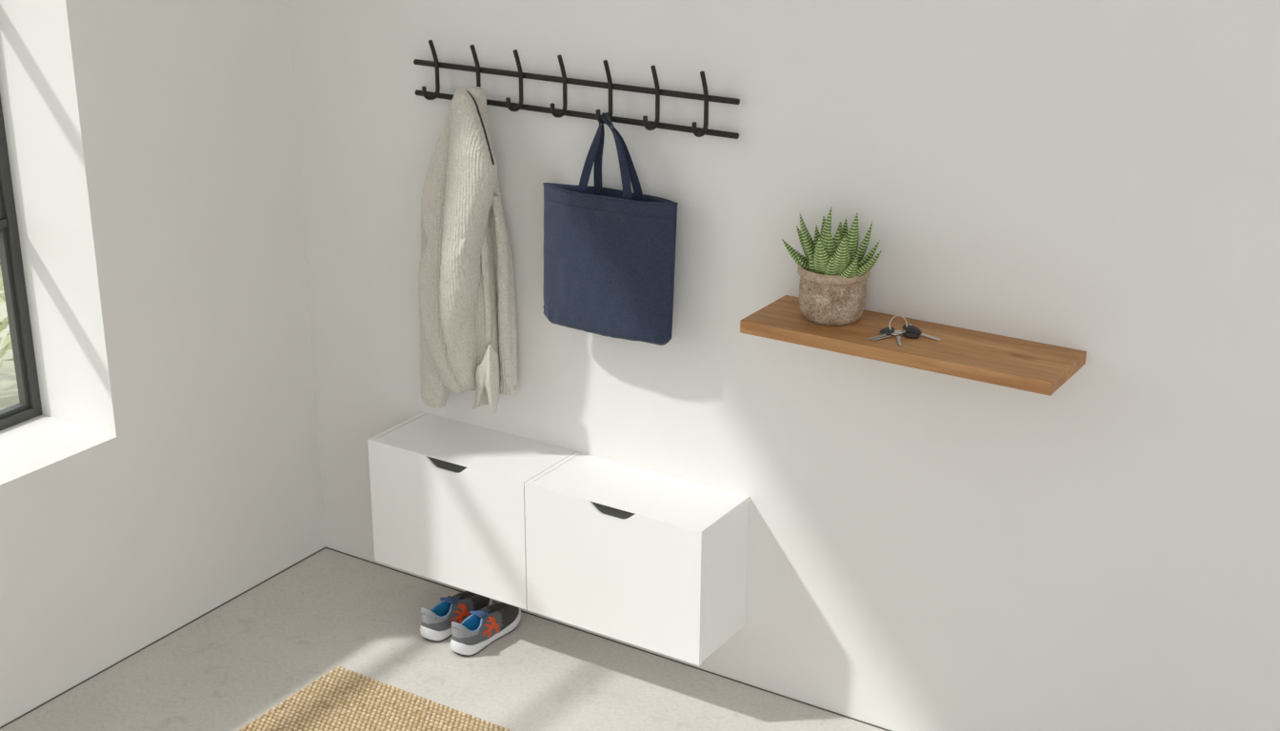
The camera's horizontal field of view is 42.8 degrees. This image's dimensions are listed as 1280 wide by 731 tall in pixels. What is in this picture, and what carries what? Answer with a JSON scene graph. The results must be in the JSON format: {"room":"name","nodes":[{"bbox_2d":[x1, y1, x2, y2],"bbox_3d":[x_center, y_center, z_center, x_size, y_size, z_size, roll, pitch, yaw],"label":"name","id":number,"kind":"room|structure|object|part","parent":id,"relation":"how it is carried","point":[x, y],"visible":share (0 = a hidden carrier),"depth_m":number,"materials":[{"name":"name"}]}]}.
{"room":"home entryway","nodes":[
{"label":"home entryway","id":0,"kind":"room"},
{"bbox_2d":[0,0,325,727],"bbox_3d":[-2.686,-0.313,2.998,0.390,3.620,5.400,13,24,30],"label":"wall","id":1,"kind":"structure","parent":0,"point":[169,470],"depth_m":4.81,"materials":[{"name":"paint"}]},
{"bbox_2d":[0,95,42,430],"bbox_3d":[-2.546,-0.691,3.415,0.065,2.620,2.712,13,24,30],"label":"window","id":2,"kind":"structure","parent":1,"relation":"in","point":[30,407],"depth_m":4.79,"materials":[{"name":"grey metal"}]},
{"bbox_2d":[0,547,325,729],"bbox_3d":[-2.529,1.420,3.528,0.003,0.003,5.397,13,24,30],"label":"trim","id":3,"kind":"structure","parent":1,"relation":"attached to","point":[324,548],"depth_m":5.04,"materials":[{"name":"grey"}]},
{"bbox_2d":[0,548,886,730],"bbox_3d":[-0.391,1.924,2.376,5.740,0.120,5.550,13,24,30],"label":"floor","id":4,"kind":"structure","parent":0,"point":[223,670],"depth_m":4.90,"materials":[{"name":"concrete"}]},
{"bbox_2d":[238,666,512,730],"bbox_3d":[-0.667,1.117,4.358,1.058,0.011,0.767,13,24,30],"label":"jute rug","id":5,"kind":"object","parent":4,"relation":"on","point":[342,699],"visible":1,"depth_m":4.69,"materials":[{"name":"beige wicker"}]},
{"bbox_2d":[420,591,492,641],"bbox_3d":[-0.576,0.766,5.157,0.106,0.116,0.300,15,25,34],"label":"shoe","id":6,"kind":"object","parent":4,"relation":"on","point":[436,622],"visible":0.84,"depth_m":5.11,"materials":[{"name":"grey fabric"}]},
{"bbox_2d":[450,602,520,656],"bbox_3d":[-0.484,0.793,5.084,0.106,0.116,0.300,14,24,32],"label":"shoe","id":7,"kind":"object","parent":4,"relation":"on","point":[485,626],"visible":0.97,"depth_m":5.04,"materials":[{"name":"grey fabric"}]},
{"bbox_2d":[287,0,1279,730],"bbox_3d":[1.056,-0.618,3.871,5.740,3.620,0.150,13,24,30],"label":"wall","id":8,"kind":"structure","parent":0,"point":[928,550],"depth_m":4.24,"materials":[{"name":"paint"}]},
{"bbox_2d":[367,412,576,610],"bbox_3d":[-0.515,0.438,5.048,0.591,0.416,0.270,13,24,30],"label":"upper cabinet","id":9,"kind":"object","parent":8,"relation":"attached to","point":[448,495],"visible":0.9,"depth_m":4.94,"materials":[{"name":"white laminate"}]},
{"bbox_3d":[-0.753,0.379,5.198,0.016,0.412,0.250,13,24,30],"label":"panel","id":10,"kind":"part","parent":9,"relation":"part of","materials":[{"name":"white laminate"}]},
{"bbox_3d":[-0.583,0.475,4.947,0.590,0.416,0.018,13,24,30],"label":"door","id":11,"kind":"part","parent":9,"relation":"part of","materials":[{"name":"white paint"}]},
{"bbox_3d":[-0.571,0.298,4.879,0.158,0.033,0.010,13,24,30],"label":"finger pull","id":12,"kind":"part","parent":9,"relation":"part of","materials":[{"name":"grey"}]},
{"bbox_3d":[-0.508,0.249,4.986,0.555,0.016,0.250,13,24,30],"label":"panel","id":13,"kind":"part","parent":9,"relation":"part of","materials":[{"name":"white laminate"}]},
{"bbox_3d":[-0.267,0.488,4.912,0.016,0.412,0.250,13,24,30],"label":"panel","id":14,"kind":"part","parent":9,"relation":"part of","materials":[{"name":"white laminate"}]},
{"bbox_2d":[413,40,739,139],"bbox_3d":[-0.215,-0.771,4.503,1.085,0.175,0.110,13,24,30],"label":"coat rack","id":15,"kind":"object","parent":8,"relation":"attached to","point":[430,95],"visible":0.88,"depth_m":4.48,"materials":[{"name":"black metal"}]},
{"bbox_2d":[418,86,517,413],"bbox_3d":[-0.558,-0.315,4.808,0.375,1.015,0.226,11,23,26],"label":"cardigan","id":16,"kind":"object","parent":15,"relation":"hanging from","point":[468,313],"visible":1,"depth_m":4.76,"materials":[{"name":"grey fabric"}]},
{"bbox_3d":[-0.201,-0.788,4.519,1.085,0.016,0.016,13,24,30],"label":"rod","id":17,"kind":"part","parent":15,"relation":"part of","materials":[{"name":"black metal"}]},
{"bbox_3d":[-0.202,-0.704,4.550,1.085,0.016,0.016,13,24,30],"label":"rod","id":18,"kind":"part","parent":15,"relation":"part of","materials":[{"name":"black metal"}]},
{"bbox_2d":[542,112,678,345],"bbox_3d":[-0.089,-0.383,4.521,0.448,0.635,0.092,13,24,30],"label":"tote bag","id":19,"kind":"object","parent":15,"relation":"hanging from","point":[610,253],"visible":1,"depth_m":4.51,"materials":[{"name":"blue fabric"}]},
{"bbox_2d":[325,547,891,730],"bbox_3d":[1.108,1.123,4.379,5.200,0.003,0.003,13,24,30],"label":"trim","id":20,"kind":"structure","parent":8,"relation":"attached to","point":[326,548],"depth_m":5.02,"materials":[{"name":"grey"}]},
{"bbox_2d":[524,452,749,665],"bbox_3d":[-0.012,0.550,4.752,0.593,0.416,0.270,13,24,30],"label":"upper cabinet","id":21,"kind":"object","parent":8,"relation":"attached to","point":[652,561],"visible":1,"depth_m":4.64,"materials":[{"name":"white paint"}]},
{"bbox_3d":[-0.251,0.491,4.902,0.016,0.412,0.250,13,24,30],"label":"panel","id":22,"kind":"part","parent":21,"relation":"part of","materials":[{"name":"white laminate"}]},
{"bbox_3d":[-0.072,0.409,4.585,0.152,0.033,0.010,13,24,30],"label":"finger pull","id":23,"kind":"part","parent":21,"relation":"part of","materials":[{"name":"grey"}]},
{"bbox_3d":[-0.079,0.587,4.652,0.591,0.416,0.018,13,24,30],"label":"door","id":24,"kind":"part","parent":21,"relation":"part of","materials":[{"name":"white paint"}]},
{"bbox_3d":[-0.006,0.361,4.690,0.559,0.016,0.250,13,24,30],"label":"panel","id":25,"kind":"part","parent":21,"relation":"part of","materials":[{"name":"white laminate"}]},
{"bbox_3d":[0.237,0.600,4.615,0.016,0.412,0.250,13,24,30],"label":"panel","id":26,"kind":"part","parent":21,"relation":"part of","materials":[{"name":"white paint"}]},
{"bbox_2d":[740,295,1086,396],"bbox_3d":[0.671,-0.059,4.080,0.821,0.034,0.254,13,24,30],"label":"floating shelf","id":27,"kind":"object","parent":8,"relation":"attached to","point":[999,360],"visible":1,"depth_m":4.00,"materials":[{"name":"brown wood"}]},
{"bbox_2d":[780,205,881,325],"bbox_3d":[0.496,-0.259,4.143,0.183,0.296,0.274,-10,23,-25],"label":"potted succulent","id":28,"kind":"object","parent":27,"relation":"on","point":[833,274],"visible":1,"depth_m":4.10,"materials":[{"name":"green plant"}]},
{"bbox_2d":[797,263,870,325],"bbox_3d":[0.492,-0.189,4.175,0.184,0.141,0.184,13,24,30],"label":"pot","id":29,"kind":"object","parent":28,"relation":"attached to","point":[828,296],"depth_m":4.11,"materials":[{"name":"stone"}]},
{"bbox_2d":[867,315,941,345],"bbox_3d":[0.659,-0.087,4.037,0.157,0.048,0.117,13,24,30],"label":"keys","id":30,"kind":"object","parent":27,"relation":"on","point":[911,331],"visible":1,"depth_m":4.06,"materials":[{"name":"silver metal"}]},
{"bbox_3d":[0.587,-0.071,4.047,0.053,0.008,0.009,-9,22,-23],"label":"key blade","id":31,"kind":"part","parent":30,"relation":"part of","materials":[{"name":"silver metal"}]},
{"bbox_3d":[0.598,-0.068,4.044,0.057,0.005,0.007,-11,23,-29],"label":"key blade","id":32,"kind":"part","parent":30,"relation":"part of","materials":[{"name":"silver metal"}]},
{"bbox_3d":[0.639,-0.061,4.023,0.011,0.008,0.053,1,20,2],"label":"key blade","id":33,"kind":"part","parent":30,"relation":"part of","materials":[{"name":"silver metal"}]},
{"bbox_3d":[0.720,-0.071,4.048,0.061,0.009,0.011,14,24,32],"label":"key blade","id":34,"kind":"part","parent":30,"relation":"part of","materials":[{"name":"silver metal"}]},
{"label":"outside","id":35,"kind":"structure","parent":0,"visible":0},
{"bbox_2d":[0,276,19,410],"bbox_3d":[-18.196,-2.714,15.909,39.590,0.100,80.000,13,24,30],"label":"ground","id":36,"kind":"structure","parent":35,"point":[9,391],"depth_m":8.49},
{"bbox_2d":[0,263,14,385],"bbox_3d":[-3.271,-0.543,7.777,1.628,1.637,1.658,13,24,30],"label":"shrub","id":37,"kind":"object","parent":36,"relation":"on","point":[3,325],"visible":0.02,"depth_m":7.55,"materials":[{"name":"green plant"}]}
]}

